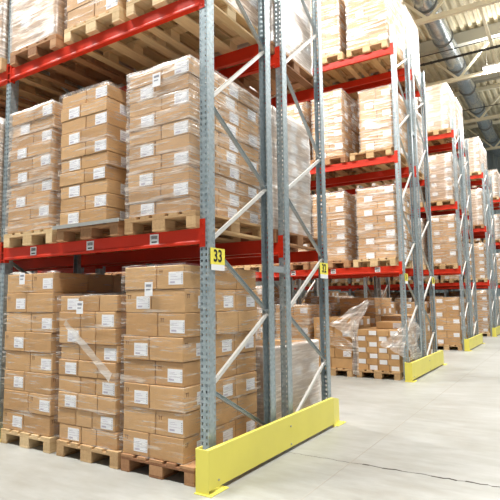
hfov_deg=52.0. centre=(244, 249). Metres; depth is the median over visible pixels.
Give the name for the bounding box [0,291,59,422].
film
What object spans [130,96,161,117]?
cardboard box
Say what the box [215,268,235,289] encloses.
cardboard box
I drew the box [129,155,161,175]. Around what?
cardboard box
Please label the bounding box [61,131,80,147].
cardboard box
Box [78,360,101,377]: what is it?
cardboard box
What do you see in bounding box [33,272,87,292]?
cardboard box
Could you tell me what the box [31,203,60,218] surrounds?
cardboard box
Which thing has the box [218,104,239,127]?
cardboard box
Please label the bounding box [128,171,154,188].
cardboard box
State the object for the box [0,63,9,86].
beam
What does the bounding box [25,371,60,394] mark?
cardboard box
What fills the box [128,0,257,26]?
film
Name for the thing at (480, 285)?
beam
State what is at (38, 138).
cardboard box
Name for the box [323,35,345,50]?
cardboard box
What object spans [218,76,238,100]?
cardboard box
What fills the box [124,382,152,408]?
cardboard box
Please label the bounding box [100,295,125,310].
cardboard box
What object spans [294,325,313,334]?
cardboard box
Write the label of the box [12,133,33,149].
cardboard box
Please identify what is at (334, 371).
wooden pallet
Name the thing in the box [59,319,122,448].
film
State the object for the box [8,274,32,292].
cardboard box
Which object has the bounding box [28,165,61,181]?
cardboard box
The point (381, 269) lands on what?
beam
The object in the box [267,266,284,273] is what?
spacer
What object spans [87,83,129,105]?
cardboard box
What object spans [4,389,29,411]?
cardboard box
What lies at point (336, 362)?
cardboard box
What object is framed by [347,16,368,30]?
cardboard box
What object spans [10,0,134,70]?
film
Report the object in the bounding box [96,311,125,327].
cardboard box
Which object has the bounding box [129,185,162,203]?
cardboard box
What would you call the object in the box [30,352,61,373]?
cardboard box
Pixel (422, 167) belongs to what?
film
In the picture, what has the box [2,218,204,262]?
beam
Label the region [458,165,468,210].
film
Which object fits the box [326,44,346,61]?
cardboard box
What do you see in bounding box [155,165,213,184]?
cardboard box
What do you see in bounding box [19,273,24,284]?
note
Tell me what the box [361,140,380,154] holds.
cardboard box
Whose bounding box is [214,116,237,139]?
cardboard box
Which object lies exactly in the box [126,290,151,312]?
cardboard box
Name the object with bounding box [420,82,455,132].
film
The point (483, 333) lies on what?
wooden pallet
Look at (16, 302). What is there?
cardboard box
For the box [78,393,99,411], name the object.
cardboard box
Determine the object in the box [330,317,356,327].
cardboard box
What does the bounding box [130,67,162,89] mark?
cardboard box
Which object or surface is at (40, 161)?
cardboard box
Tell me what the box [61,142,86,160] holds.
cardboard box
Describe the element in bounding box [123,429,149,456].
cardboard box
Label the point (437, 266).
wooden pallet
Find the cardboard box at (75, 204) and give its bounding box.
[61,196,86,212]
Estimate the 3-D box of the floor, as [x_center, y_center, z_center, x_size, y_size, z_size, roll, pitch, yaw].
[7.597,2.437,10.827,38.000,0.001,56.000,-4,-7,32]
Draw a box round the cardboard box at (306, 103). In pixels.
[287,101,309,109]
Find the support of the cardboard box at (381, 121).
on the cardboard box at (389, 133)
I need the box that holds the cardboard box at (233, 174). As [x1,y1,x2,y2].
[217,162,239,181]
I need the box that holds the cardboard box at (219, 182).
[215,174,236,193]
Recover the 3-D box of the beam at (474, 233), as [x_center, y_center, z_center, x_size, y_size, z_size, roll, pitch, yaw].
[8.671,-0.639,21.320,2.810,0.235,0.062,-4,-7,32]
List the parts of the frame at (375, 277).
post, post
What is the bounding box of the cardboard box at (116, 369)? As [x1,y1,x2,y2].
[98,362,123,379]
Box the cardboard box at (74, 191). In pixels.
[61,184,80,199]
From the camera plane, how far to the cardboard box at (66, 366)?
4.91 m
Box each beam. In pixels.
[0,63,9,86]
[0,242,3,262]
[1,256,74,269]
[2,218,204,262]
[8,0,204,83]
[13,253,97,271]
[37,264,146,273]
[81,233,267,267]
[97,235,282,268]
[119,38,264,92]
[154,244,322,265]
[214,46,279,79]
[255,272,262,277]
[256,277,291,279]
[258,83,318,107]
[274,261,401,277]
[293,267,415,279]
[294,284,349,289]
[301,276,373,279]
[307,69,411,102]
[310,150,397,174]
[310,164,410,186]
[310,166,415,189]
[312,42,392,73]
[315,177,426,194]
[323,65,406,92]
[349,282,413,288]
[358,88,422,104]
[377,270,467,276]
[390,288,444,290]
[410,201,457,212]
[410,209,461,218]
[418,22,499,57]
[422,142,460,151]
[422,142,461,153]
[423,266,460,273]
[424,130,453,140]
[424,280,489,286]
[436,285,487,286]
[445,285,499,288]
[448,73,499,88]
[462,226,486,232]
[462,231,484,235]
[462,234,493,239]
[466,172,482,179]
[468,180,481,184]
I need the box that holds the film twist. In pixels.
[66,327,111,381]
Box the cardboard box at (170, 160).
[162,149,218,173]
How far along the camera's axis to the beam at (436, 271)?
14.63 m
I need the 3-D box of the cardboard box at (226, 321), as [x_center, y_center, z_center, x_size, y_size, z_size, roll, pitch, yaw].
[-0.310,0.677,4.809,0.368,0.197,0.351,-4,-7,32]
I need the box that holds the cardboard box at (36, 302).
[27,292,82,311]
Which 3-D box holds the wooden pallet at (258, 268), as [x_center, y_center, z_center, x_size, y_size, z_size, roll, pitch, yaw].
[0.374,0.452,11.515,0.800,0.146,1.200,-4,-7,32]
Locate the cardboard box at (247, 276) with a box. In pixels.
[236,269,255,289]
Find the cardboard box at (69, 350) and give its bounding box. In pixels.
[61,343,79,359]
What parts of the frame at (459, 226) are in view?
post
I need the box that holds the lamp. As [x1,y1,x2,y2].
[482,41,499,69]
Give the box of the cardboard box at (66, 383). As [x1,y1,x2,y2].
[59,375,80,392]
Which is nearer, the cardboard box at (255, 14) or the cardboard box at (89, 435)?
the cardboard box at (89, 435)
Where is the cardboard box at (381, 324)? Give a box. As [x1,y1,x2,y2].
[376,321,409,328]
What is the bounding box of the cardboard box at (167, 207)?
[156,196,215,214]
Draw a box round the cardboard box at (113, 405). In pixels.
[98,396,123,414]
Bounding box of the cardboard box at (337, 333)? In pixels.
[334,327,358,337]
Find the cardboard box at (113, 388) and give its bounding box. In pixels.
[96,378,124,396]
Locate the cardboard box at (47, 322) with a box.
[32,312,59,332]
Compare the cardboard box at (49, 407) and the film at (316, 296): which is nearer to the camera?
the cardboard box at (49, 407)
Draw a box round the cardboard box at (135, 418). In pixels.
[124,405,155,433]
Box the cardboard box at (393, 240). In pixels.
[375,236,397,243]
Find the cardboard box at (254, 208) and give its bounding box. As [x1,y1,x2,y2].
[240,196,258,213]
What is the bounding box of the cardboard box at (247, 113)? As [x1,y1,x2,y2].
[237,101,257,124]
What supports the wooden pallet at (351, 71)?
on the beam at (386, 51)
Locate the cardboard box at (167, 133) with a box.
[162,118,217,145]
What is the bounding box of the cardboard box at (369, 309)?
[356,307,380,315]
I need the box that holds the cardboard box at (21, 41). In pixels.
[12,26,35,52]
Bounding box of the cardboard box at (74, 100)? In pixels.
[63,90,86,109]
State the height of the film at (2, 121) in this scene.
1.380 m
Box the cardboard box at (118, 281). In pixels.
[112,275,126,292]
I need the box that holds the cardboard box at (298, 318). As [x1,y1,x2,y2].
[290,315,315,324]
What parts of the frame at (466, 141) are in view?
post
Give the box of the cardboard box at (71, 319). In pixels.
[59,311,90,326]
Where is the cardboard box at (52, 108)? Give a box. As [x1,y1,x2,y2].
[34,102,62,119]
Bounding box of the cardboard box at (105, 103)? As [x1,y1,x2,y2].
[81,96,130,118]
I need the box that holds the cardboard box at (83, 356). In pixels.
[80,344,95,360]
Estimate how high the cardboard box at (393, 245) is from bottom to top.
0.132 m
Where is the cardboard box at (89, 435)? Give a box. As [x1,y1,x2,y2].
[82,427,97,445]
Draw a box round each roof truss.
[356,38,499,103]
[401,0,499,25]
[453,83,499,123]
[463,120,499,150]
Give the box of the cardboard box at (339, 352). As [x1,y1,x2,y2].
[335,347,356,358]
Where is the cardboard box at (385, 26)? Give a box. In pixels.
[365,20,390,35]
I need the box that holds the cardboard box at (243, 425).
[235,412,256,436]
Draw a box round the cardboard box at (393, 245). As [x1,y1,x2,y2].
[379,243,401,250]
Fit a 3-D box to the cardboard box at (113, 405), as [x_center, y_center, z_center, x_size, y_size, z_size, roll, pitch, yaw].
[-1.137,1.410,4.759,0.227,0.148,0.385,-4,-7,32]
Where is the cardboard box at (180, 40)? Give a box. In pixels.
[152,40,191,58]
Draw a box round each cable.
[419,37,499,57]
[419,45,499,66]
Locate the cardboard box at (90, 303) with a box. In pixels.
[81,295,99,310]
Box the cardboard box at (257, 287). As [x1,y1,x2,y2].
[256,286,274,295]
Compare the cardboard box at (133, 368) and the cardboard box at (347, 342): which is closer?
the cardboard box at (133, 368)
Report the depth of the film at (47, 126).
5.38 m
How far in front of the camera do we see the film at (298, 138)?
5.94 m
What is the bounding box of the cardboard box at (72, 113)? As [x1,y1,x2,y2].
[61,105,81,122]
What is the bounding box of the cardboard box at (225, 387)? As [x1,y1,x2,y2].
[214,376,234,403]
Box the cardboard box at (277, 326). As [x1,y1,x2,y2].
[276,325,293,334]
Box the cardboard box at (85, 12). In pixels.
[67,0,94,27]
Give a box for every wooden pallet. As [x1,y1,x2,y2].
[0,57,76,108]
[0,90,37,118]
[0,236,73,258]
[0,428,58,453]
[4,228,135,254]
[10,34,130,92]
[56,439,122,469]
[57,220,195,249]
[64,6,193,75]
[113,272,124,275]
[121,452,195,486]
[124,210,267,244]
[126,0,262,61]
[214,41,316,99]
[215,229,317,251]
[232,265,262,271]
[274,262,311,269]
[290,76,325,91]
[310,155,365,177]
[310,260,362,268]
[311,166,327,180]
[312,177,349,192]
[317,52,362,86]
[320,367,356,376]
[330,282,355,285]
[334,77,375,101]
[335,171,385,188]
[346,39,403,76]
[350,147,407,172]
[352,282,371,284]
[353,258,411,268]
[357,369,403,379]
[371,69,419,94]
[372,281,392,284]
[375,166,423,183]
[393,280,412,283]
[422,127,457,145]
[423,280,440,283]
[425,199,460,211]
[430,263,463,269]
[432,344,462,350]
[434,141,465,154]
[440,279,463,282]
[462,224,487,230]
[464,278,490,281]
[466,171,484,180]
[476,332,491,335]
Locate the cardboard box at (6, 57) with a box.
[0,49,7,59]
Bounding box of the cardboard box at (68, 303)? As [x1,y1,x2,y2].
[61,296,80,310]
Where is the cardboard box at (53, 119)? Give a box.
[31,115,61,133]
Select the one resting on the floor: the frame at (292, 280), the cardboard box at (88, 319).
the frame at (292, 280)
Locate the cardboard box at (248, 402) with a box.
[236,392,256,418]
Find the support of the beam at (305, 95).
attached to the frame at (282, 80)
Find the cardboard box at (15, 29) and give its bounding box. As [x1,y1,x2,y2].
[13,10,31,35]
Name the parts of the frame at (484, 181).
post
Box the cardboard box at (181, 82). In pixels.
[156,73,199,96]
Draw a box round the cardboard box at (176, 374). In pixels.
[156,359,209,386]
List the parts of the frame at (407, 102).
post, post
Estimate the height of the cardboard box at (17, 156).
0.130 m
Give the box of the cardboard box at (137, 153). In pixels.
[129,142,155,160]
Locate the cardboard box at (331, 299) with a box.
[318,297,340,302]
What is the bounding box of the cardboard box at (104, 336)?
[96,328,126,345]
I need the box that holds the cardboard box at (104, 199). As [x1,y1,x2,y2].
[86,193,129,210]
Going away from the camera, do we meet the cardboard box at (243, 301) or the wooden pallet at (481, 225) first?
the cardboard box at (243, 301)
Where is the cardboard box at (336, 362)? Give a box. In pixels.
[331,357,357,368]
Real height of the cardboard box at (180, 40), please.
0.196 m
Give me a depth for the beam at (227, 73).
5.75 m
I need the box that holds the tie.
[476,0,499,74]
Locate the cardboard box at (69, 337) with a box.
[59,327,80,343]
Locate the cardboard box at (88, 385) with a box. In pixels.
[81,377,96,394]
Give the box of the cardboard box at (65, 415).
[58,407,76,424]
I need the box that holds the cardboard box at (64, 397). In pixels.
[58,391,78,408]
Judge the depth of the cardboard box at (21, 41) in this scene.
5.73 m
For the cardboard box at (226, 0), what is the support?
on the wooden pallet at (226, 17)
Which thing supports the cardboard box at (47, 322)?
on the cardboard box at (41, 342)
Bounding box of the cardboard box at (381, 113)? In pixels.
[377,106,396,119]
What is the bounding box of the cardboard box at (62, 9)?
[32,0,67,26]
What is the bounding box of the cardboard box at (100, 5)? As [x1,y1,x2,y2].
[95,0,129,26]
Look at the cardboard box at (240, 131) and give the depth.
5.13 m
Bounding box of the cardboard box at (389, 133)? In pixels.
[377,127,397,140]
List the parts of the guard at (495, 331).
guard panel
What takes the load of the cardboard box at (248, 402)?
on the cardboard box at (243, 425)
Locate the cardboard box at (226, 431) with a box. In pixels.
[216,420,234,444]
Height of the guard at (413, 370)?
0.331 m
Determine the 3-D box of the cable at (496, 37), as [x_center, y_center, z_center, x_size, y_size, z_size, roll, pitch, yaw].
[9.153,-8.164,20.192,32.000,0.031,0.036,-4,-7,32]
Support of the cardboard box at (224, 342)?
on the cardboard box at (221, 360)
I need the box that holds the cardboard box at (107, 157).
[82,151,129,170]
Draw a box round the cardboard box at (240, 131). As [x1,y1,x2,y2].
[237,128,258,149]
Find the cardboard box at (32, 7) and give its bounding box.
[13,0,36,17]
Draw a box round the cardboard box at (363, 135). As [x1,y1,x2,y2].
[360,129,377,141]
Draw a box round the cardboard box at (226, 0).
[197,0,240,24]
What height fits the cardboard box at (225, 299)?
0.197 m
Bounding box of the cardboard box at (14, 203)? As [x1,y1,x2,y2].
[9,195,26,209]
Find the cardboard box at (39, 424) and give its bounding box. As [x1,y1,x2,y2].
[23,412,59,436]
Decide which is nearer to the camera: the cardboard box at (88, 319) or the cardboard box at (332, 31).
the cardboard box at (88, 319)
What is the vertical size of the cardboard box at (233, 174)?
0.130 m
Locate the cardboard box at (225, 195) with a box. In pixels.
[218,189,239,208]
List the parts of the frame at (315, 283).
post, post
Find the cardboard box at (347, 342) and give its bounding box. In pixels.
[331,337,356,347]
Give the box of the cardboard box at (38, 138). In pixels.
[34,128,61,143]
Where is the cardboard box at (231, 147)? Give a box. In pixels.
[218,132,239,154]
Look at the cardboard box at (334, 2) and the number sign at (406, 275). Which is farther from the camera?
the cardboard box at (334, 2)
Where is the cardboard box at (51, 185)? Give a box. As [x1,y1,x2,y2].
[33,178,60,193]
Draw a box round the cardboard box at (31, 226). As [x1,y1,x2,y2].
[8,216,59,233]
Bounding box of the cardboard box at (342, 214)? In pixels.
[327,212,351,220]
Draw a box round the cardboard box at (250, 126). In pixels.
[240,116,257,136]
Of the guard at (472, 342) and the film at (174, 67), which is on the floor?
the guard at (472, 342)
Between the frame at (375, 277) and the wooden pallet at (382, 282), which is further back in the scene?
the wooden pallet at (382, 282)
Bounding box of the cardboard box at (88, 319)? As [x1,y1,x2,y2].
[81,311,107,327]
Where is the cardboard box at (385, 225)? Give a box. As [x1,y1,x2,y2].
[374,221,397,229]
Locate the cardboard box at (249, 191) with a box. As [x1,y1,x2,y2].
[237,182,257,200]
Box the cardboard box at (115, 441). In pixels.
[97,429,122,449]
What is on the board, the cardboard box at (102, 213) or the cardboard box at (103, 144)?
the cardboard box at (102, 213)
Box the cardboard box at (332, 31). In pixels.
[325,25,346,42]
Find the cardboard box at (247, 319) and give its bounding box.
[238,310,256,331]
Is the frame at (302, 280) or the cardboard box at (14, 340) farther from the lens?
the frame at (302, 280)
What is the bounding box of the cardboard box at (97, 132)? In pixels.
[81,124,130,144]
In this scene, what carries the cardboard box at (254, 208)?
on the cardboard box at (250, 217)
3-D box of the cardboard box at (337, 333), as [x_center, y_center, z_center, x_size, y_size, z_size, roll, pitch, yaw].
[1.989,1.603,9.976,0.338,0.186,0.434,-4,-7,32]
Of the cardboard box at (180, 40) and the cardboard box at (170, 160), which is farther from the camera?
the cardboard box at (180, 40)
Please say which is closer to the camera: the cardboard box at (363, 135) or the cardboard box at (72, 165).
the cardboard box at (72, 165)
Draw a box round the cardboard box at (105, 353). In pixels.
[96,345,124,362]
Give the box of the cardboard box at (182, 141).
[156,134,214,155]
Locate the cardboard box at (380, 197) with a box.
[373,192,395,201]
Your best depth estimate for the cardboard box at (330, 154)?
10.18 m
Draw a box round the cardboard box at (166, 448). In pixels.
[149,430,209,463]
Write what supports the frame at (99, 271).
on the floor
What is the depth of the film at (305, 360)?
5.79 m
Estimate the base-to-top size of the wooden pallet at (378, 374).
0.146 m
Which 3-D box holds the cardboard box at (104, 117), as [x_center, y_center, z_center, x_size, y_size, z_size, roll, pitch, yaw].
[-1.320,-1.251,5.151,0.295,0.130,0.434,-4,-7,32]
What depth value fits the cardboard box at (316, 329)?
10.05 m
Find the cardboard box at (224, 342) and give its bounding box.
[214,333,233,356]
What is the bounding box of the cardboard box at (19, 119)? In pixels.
[12,109,35,126]
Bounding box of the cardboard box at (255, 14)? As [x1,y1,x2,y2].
[216,0,257,36]
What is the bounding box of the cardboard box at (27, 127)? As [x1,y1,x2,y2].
[13,122,31,138]
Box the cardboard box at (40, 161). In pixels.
[33,152,61,168]
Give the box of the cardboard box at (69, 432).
[59,423,81,442]
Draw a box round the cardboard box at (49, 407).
[29,392,58,415]
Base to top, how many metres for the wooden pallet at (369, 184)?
0.146 m
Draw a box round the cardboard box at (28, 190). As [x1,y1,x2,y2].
[11,183,33,197]
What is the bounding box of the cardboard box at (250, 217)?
[239,209,259,224]
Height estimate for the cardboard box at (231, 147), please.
0.130 m
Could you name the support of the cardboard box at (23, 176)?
on the cardboard box at (28, 190)
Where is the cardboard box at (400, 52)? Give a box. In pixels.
[383,48,403,64]
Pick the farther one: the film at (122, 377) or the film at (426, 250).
the film at (426, 250)
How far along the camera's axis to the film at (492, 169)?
25.18 m
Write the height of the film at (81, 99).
1.365 m
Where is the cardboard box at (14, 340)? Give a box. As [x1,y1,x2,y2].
[4,331,25,350]
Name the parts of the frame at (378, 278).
post, post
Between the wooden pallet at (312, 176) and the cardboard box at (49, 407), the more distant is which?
the wooden pallet at (312, 176)
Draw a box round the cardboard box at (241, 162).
[238,155,258,172]
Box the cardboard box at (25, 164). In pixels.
[10,157,32,173]
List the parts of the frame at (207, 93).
post, post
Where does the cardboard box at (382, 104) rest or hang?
on the cardboard box at (381, 113)
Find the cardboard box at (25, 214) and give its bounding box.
[8,207,30,221]
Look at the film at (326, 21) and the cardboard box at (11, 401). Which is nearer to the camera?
the cardboard box at (11, 401)
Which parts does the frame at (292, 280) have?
post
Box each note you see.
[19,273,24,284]
[76,301,82,313]
[145,282,152,295]
[153,72,159,86]
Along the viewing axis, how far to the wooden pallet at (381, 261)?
9.68 m
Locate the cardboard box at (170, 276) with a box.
[157,265,206,288]
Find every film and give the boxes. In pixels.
[0,0,77,86]
[0,117,6,235]
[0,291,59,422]
[5,101,62,230]
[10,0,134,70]
[58,99,128,225]
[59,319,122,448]
[120,269,258,447]
[125,63,261,221]
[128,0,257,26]
[214,0,312,81]
[254,338,319,424]
[256,286,278,337]
[257,105,311,235]
[275,305,331,335]
[287,102,311,150]
[304,296,353,315]
[311,2,346,52]
[311,93,360,154]
[311,192,358,259]
[318,333,352,350]
[330,301,368,338]
[345,0,403,56]
[352,324,358,371]
[356,186,412,257]
[359,88,407,155]
[376,5,419,81]
[379,105,423,172]
[380,321,406,356]
[403,97,421,121]
[407,319,420,361]
[410,220,428,264]
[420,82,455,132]
[425,152,460,202]
[430,214,463,263]
[454,97,463,143]
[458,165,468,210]
[464,137,484,174]
[467,188,484,223]
[472,292,490,331]
[481,169,499,196]
[483,148,487,175]
[484,214,499,239]
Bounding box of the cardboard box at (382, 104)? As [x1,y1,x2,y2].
[373,96,395,108]
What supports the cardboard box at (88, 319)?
on the cardboard box at (88, 335)
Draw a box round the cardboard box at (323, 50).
[312,48,325,64]
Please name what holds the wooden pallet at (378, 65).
on the beam at (386, 51)
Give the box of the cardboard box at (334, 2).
[322,0,344,13]
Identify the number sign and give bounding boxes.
[210,247,224,270]
[320,262,327,278]
[405,274,407,283]
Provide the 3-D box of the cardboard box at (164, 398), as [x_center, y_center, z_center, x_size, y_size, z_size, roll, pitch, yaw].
[-0.546,1.244,4.387,0.370,0.197,0.374,-4,-7,32]
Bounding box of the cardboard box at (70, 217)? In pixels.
[60,211,79,224]
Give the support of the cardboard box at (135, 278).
on the cardboard box at (136, 300)
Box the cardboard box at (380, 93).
[376,86,395,99]
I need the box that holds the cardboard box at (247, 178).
[240,169,258,187]
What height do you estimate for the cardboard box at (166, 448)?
0.197 m
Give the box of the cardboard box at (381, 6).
[364,0,391,17]
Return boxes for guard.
[194,397,345,497]
[405,350,446,382]
[464,333,484,350]
[492,326,499,336]
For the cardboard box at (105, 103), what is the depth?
5.01 m
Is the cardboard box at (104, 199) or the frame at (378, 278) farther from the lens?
the frame at (378, 278)
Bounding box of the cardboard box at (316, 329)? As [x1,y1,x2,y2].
[314,327,333,337]
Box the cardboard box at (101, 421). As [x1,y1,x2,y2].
[92,412,123,431]
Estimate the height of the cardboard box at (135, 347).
0.197 m
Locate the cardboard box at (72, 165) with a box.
[61,157,81,173]
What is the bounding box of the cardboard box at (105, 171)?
[85,165,128,183]
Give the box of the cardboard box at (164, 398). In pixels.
[150,384,209,412]
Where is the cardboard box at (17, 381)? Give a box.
[4,369,26,390]
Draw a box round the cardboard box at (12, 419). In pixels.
[3,408,23,430]
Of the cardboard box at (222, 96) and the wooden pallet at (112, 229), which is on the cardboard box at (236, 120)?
the cardboard box at (222, 96)
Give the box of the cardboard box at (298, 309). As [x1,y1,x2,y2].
[294,305,316,314]
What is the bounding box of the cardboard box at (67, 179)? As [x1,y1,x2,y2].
[60,170,85,186]
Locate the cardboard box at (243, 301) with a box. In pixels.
[235,290,256,310]
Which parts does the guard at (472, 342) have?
guard panel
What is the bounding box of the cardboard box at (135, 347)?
[124,336,153,359]
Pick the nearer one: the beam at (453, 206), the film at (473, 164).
the beam at (453, 206)
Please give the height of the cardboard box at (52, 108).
0.130 m
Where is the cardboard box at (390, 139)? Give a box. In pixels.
[375,137,397,151]
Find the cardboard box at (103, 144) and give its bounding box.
[86,137,129,156]
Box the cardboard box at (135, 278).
[125,266,161,289]
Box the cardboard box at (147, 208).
[129,201,155,217]
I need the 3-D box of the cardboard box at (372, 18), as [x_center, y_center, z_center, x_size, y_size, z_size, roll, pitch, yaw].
[2.689,-4.479,10.088,0.351,0.196,0.434,-4,-7,32]
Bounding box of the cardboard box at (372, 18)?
[369,10,392,28]
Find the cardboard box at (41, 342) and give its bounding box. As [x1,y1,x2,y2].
[25,332,61,352]
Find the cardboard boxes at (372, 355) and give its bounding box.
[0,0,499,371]
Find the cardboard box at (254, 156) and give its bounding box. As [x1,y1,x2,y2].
[239,142,258,162]
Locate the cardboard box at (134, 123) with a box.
[130,112,155,132]
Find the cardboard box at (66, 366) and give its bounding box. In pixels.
[59,358,78,375]
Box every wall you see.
[11,271,316,295]
[328,138,499,295]
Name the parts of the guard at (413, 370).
guard panel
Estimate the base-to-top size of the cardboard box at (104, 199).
0.130 m
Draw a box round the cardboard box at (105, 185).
[81,179,128,197]
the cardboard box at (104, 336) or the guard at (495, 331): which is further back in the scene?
the guard at (495, 331)
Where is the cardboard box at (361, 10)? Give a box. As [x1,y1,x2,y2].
[347,7,364,21]
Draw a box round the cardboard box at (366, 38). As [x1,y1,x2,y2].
[348,35,368,54]
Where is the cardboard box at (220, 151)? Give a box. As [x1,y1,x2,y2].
[215,145,237,166]
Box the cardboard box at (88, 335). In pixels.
[81,328,96,344]
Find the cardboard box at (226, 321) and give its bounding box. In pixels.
[216,311,237,333]
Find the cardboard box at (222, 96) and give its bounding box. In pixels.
[214,88,236,112]
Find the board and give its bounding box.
[52,218,123,229]
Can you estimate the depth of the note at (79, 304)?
4.83 m
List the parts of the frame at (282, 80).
post, post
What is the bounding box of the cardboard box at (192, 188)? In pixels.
[161,180,218,202]
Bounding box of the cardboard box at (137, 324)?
[126,313,158,336]
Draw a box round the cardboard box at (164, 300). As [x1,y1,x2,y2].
[152,289,206,312]
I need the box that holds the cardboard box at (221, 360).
[214,354,235,378]
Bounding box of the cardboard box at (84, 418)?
[76,409,92,427]
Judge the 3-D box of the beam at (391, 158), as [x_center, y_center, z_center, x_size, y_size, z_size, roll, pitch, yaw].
[1.663,-1.649,10.270,2.810,0.235,0.062,-4,-7,32]
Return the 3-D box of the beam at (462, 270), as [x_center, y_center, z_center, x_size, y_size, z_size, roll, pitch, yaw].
[5.471,0.728,16.063,2.810,0.235,0.062,-4,-7,32]
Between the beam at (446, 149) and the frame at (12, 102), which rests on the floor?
the frame at (12, 102)
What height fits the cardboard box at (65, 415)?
0.148 m
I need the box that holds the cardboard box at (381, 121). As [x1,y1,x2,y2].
[374,116,396,129]
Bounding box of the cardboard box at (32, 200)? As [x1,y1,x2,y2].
[27,191,60,206]
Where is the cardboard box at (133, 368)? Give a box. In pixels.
[124,359,155,383]
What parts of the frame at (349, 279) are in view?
post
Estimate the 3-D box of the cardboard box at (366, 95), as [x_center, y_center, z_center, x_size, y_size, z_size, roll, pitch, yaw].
[2.477,-2.970,10.080,0.332,0.196,0.409,-4,-7,32]
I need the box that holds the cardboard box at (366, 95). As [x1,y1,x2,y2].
[359,89,375,101]
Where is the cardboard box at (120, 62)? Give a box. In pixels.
[106,61,132,74]
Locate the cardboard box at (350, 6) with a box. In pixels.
[347,0,368,12]
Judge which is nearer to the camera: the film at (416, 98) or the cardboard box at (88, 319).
the cardboard box at (88, 319)
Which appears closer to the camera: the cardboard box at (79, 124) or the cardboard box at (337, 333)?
the cardboard box at (79, 124)
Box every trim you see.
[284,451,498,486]
[301,350,498,499]
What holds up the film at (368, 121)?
on the wooden pallet at (387, 151)
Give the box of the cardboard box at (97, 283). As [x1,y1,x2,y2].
[82,274,112,292]
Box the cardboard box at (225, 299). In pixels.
[215,290,235,311]
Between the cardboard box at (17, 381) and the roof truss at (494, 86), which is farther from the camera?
the roof truss at (494, 86)
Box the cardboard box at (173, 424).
[156,409,214,438]
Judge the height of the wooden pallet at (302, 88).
0.146 m
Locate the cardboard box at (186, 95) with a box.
[162,88,217,110]
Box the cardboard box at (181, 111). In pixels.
[156,103,214,128]
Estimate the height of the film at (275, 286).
1.627 m
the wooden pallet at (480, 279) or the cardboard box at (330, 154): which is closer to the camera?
the cardboard box at (330, 154)
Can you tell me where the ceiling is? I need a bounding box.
[402,0,499,141]
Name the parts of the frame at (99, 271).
post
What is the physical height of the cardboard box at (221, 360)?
0.197 m
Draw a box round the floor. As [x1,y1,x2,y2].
[0,334,499,499]
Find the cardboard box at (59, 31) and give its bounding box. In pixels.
[35,18,66,42]
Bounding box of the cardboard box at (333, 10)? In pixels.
[324,7,344,23]
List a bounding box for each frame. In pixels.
[0,0,84,436]
[95,263,153,274]
[199,0,275,449]
[268,95,293,328]
[274,0,330,417]
[296,191,318,304]
[302,280,315,297]
[348,278,358,296]
[360,185,377,297]
[377,277,389,297]
[389,24,422,380]
[409,53,437,356]
[451,118,471,350]
[460,130,478,336]
[481,163,495,333]
[487,171,499,326]
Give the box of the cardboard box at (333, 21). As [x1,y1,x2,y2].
[322,16,344,31]
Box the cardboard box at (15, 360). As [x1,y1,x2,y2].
[6,350,30,371]
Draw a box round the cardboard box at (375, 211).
[373,207,396,215]
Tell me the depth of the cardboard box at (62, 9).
5.53 m
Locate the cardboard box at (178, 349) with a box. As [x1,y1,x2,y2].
[150,336,209,362]
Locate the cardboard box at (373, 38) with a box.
[369,30,393,50]
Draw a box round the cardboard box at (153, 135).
[130,125,162,146]
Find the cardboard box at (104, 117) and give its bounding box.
[86,110,129,130]
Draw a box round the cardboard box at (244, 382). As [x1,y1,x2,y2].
[234,371,256,397]
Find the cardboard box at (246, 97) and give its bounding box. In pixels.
[238,89,257,111]
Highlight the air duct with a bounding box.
[412,0,499,156]
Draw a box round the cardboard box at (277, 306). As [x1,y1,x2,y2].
[276,305,293,314]
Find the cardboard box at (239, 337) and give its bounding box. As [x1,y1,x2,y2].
[234,331,255,352]
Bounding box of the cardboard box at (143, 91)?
[130,84,155,104]
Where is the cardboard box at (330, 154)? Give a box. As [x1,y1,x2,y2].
[327,149,349,161]
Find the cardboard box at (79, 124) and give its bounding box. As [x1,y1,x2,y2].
[62,116,86,135]
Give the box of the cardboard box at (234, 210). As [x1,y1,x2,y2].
[216,203,238,219]
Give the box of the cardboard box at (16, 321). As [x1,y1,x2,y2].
[7,312,35,331]
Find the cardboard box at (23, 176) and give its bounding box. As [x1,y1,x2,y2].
[10,170,28,185]
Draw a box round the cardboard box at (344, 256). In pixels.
[328,254,351,260]
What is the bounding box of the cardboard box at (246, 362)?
[236,351,255,374]
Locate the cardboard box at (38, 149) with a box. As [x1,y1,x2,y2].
[28,140,61,157]
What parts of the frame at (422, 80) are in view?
post, post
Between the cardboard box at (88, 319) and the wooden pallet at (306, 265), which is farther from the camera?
the wooden pallet at (306, 265)
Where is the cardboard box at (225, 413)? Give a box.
[216,398,236,426]
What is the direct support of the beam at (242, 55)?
attached to the frame at (207, 93)
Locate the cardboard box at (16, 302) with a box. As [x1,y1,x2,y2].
[7,293,26,311]
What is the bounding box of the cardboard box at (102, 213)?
[80,207,129,222]
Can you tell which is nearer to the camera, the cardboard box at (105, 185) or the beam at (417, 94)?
the cardboard box at (105, 185)
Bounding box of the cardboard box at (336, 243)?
[328,240,351,247]
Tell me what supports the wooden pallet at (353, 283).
on the beam at (391, 285)
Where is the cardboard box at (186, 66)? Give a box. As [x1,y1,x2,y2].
[162,57,217,87]
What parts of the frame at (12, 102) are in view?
post, post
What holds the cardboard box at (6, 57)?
on the wooden pallet at (38, 90)
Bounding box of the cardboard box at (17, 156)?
[10,146,27,161]
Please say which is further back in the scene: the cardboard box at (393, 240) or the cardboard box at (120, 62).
the cardboard box at (393, 240)
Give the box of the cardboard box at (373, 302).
[359,298,380,306]
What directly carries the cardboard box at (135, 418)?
on the cardboard box at (135, 442)
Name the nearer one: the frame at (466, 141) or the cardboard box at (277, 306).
the cardboard box at (277, 306)
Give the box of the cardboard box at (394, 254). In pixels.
[376,251,398,258]

